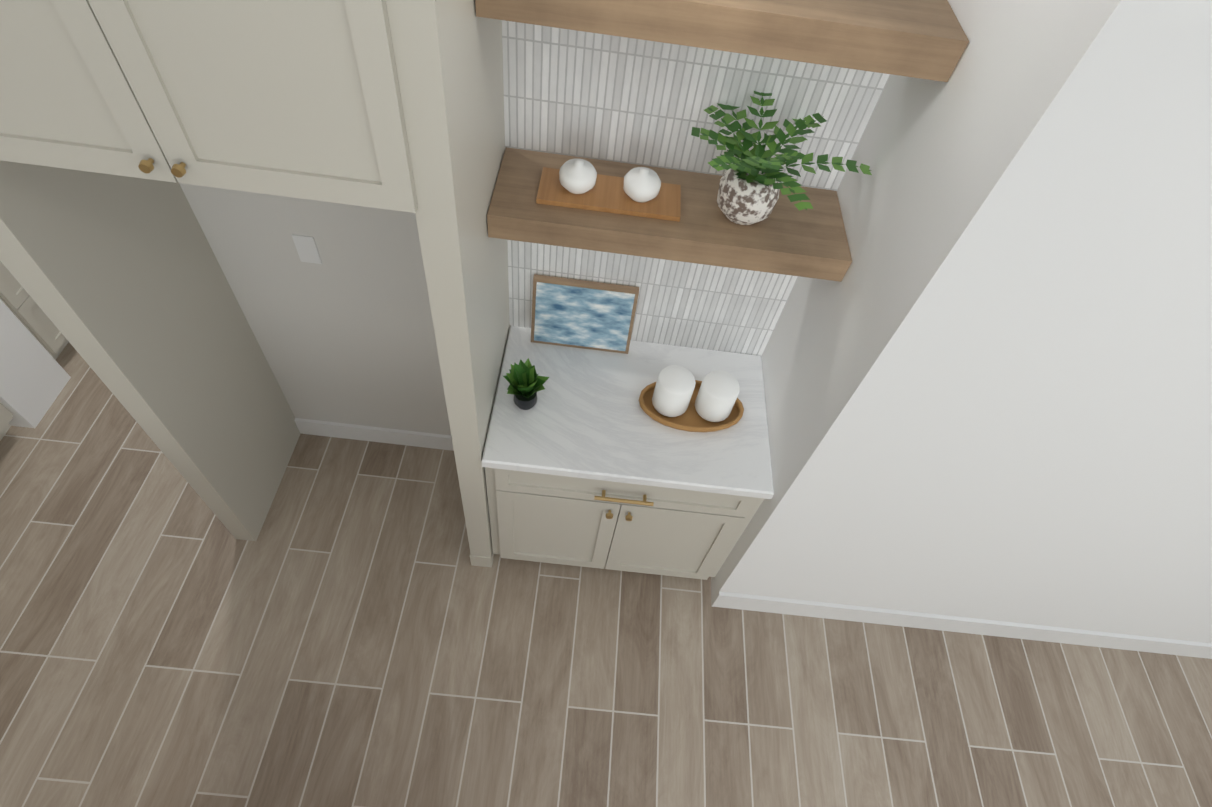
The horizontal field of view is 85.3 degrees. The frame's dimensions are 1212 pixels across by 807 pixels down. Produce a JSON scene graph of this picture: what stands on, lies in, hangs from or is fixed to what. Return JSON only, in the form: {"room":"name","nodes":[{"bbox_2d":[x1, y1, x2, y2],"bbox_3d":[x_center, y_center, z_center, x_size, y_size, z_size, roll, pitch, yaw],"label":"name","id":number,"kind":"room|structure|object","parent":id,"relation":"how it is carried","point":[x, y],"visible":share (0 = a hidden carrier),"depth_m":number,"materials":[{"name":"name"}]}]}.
{"room":"kitchen","nodes":[
{"label":"kitchen","id":0,"kind":"room"},
{"bbox_2d":[0,299,70,427],"bbox_3d":[-2.773,-0.916,1.875,0.660,2.990,0.298,7,54,-2],"label":"wall","id":1,"kind":"structure","parent":0,"point":[35,377],"depth_m":2.92,"materials":[{"name":"white paint"}]},
{"bbox_2d":[0,342,1211,806],"bbox_3d":[-0.126,2.007,1.985,7.800,0.060,11.000,7,54,-2],"label":"floor","id":2,"kind":"structure","parent":0,"point":[352,626],"depth_m":2.62,"materials":[{"name":"brown tile"}]},
{"bbox_2d":[0,403,12,440],"bbox_3d":[-2.759,-0.401,1.504,0.770,2.990,0.962,7,54,-2],"label":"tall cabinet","id":3,"kind":"object","parent":2,"relation":"on","point":[6,414],"visible":1,"depth_m":2.86,"materials":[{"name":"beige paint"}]},
{"bbox_2d":[0,261,68,358],"bbox_3d":[-2.866,-0.618,2.959,0.627,0.875,0.410,7,54,-2],"label":"base cabinet","id":4,"kind":"object","parent":2,"relation":"on","point":[19,302],"visible":0.04,"depth_m":2.93,"materials":[{"name":"beige paint"}]},
{"bbox_2d":[0,0,509,566],"bbox_3d":[-0.807,-0.406,1.753,1.212,2.990,0.720,7,54,-2],"label":"tall cabinet","id":5,"kind":"object","parent":2,"relation":"on","point":[244,244],"visible":0.98,"depth_m":1.63,"materials":[{"name":"beige paint"}]},
{"bbox_2d":[481,326,773,579],"bbox_3d":[0.049,0.275,2.655,0.952,0.914,0.615,7,54,-2],"label":"base cabinet","id":6,"kind":"object","parent":2,"relation":"on","point":[587,461],"visible":1,"depth_m":2.30,"materials":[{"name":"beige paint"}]},
{"bbox_2d":[503,358,548,409],"bbox_3d":[-0.263,-0.060,2.174,0.148,0.188,0.159,7,54,-2],"label":"plant","id":7,"kind":"object","parent":6,"relation":"on","point":[525,380],"visible":1,"depth_m":2.16,"materials":[{"name":"green plant"}]},
{"bbox_2d":[531,274,638,353],"bbox_3d":[-0.081,-0.310,2.326,0.360,0.270,0.070,7,54,-2],"label":"framed painting","id":8,"kind":"object","parent":6,"relation":"on","point":[575,313],"visible":1,"depth_m":2.31,"materials":[{"name":"brown wood"}]},
{"bbox_2d":[639,365,743,431],"bbox_3d":[0.303,-0.030,2.242,0.367,0.156,0.210,7,54,-2],"label":"tray","id":9,"kind":"object","parent":6,"relation":"on","point":[678,397],"visible":1,"depth_m":2.21,"materials":[{"name":"white ceramic"},{"name":"wood"}]},
{"bbox_2d":[711,0,1211,643],"bbox_3d":[2.331,-0.124,1.941,3.420,2.990,0.780,7,54,-2],"label":"wall","id":10,"kind":"structure","parent":0,"point":[987,368],"depth_m":1.56,"materials":[{"name":"white paint"}]},
{"bbox_2d":[711,591,1211,658],"bbox_3d":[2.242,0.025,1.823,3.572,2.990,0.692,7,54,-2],"label":"trim","id":11,"kind":"structure","parent":10,"relation":"attached to","point":[950,623],"depth_m":2.81,"materials":[{"name":"white"}]},
{"bbox_3d":[-0.892,-0.764,2.001,3.120,2.990,0.130,7,54,-2],"label":"wall","id":12,"kind":"structure","parent":0,"visible":0},
{"bbox_2d":[487,147,851,281],"bbox_3d":[0.176,-0.526,1.818,0.954,0.073,0.300,7,54,-2],"label":"shelf","id":13,"kind":"object","parent":12,"relation":"attached to","point":[786,237],"visible":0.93,"depth_m":1.74,"materials":[{"name":"brown wood"}]},
{"bbox_2d":[536,159,680,221],"bbox_3d":[0.015,-0.587,1.737,0.380,0.094,0.140,7,54,-2],"label":"tray","id":14,"kind":"object","parent":13,"relation":"on","point":[584,185],"visible":0.98,"depth_m":1.73,"materials":[{"name":"brown wood"}]},
{"bbox_2d":[691,91,871,224],"bbox_3d":[0.432,-0.596,1.685,0.466,0.273,0.463,7,54,-2],"label":"fern","id":15,"kind":"object","parent":13,"relation":"on","point":[750,185],"visible":1,"depth_m":1.66,"materials":[{"name":"green plant"}]},
{"bbox_2d":[502,20,889,356],"bbox_3d":[0.216,-0.816,1.680,0.958,1.990,0.010,7,54,-2],"label":"wall tile","id":16,"kind":"structure","parent":12,"relation":"attached to","point":[575,93],"depth_m":1.77,"materials":[{"name":"white tile"}]},
{"bbox_2d":[475,0,968,81],"bbox_3d":[0.232,-0.850,1.369,0.954,0.081,0.300,7,54,-2],"label":"shelf","id":17,"kind":"object","parent":12,"relation":"attached to","point":[925,39],"visible":1,"depth_m":1.28,"materials":[{"name":"brown wood"}]}
]}

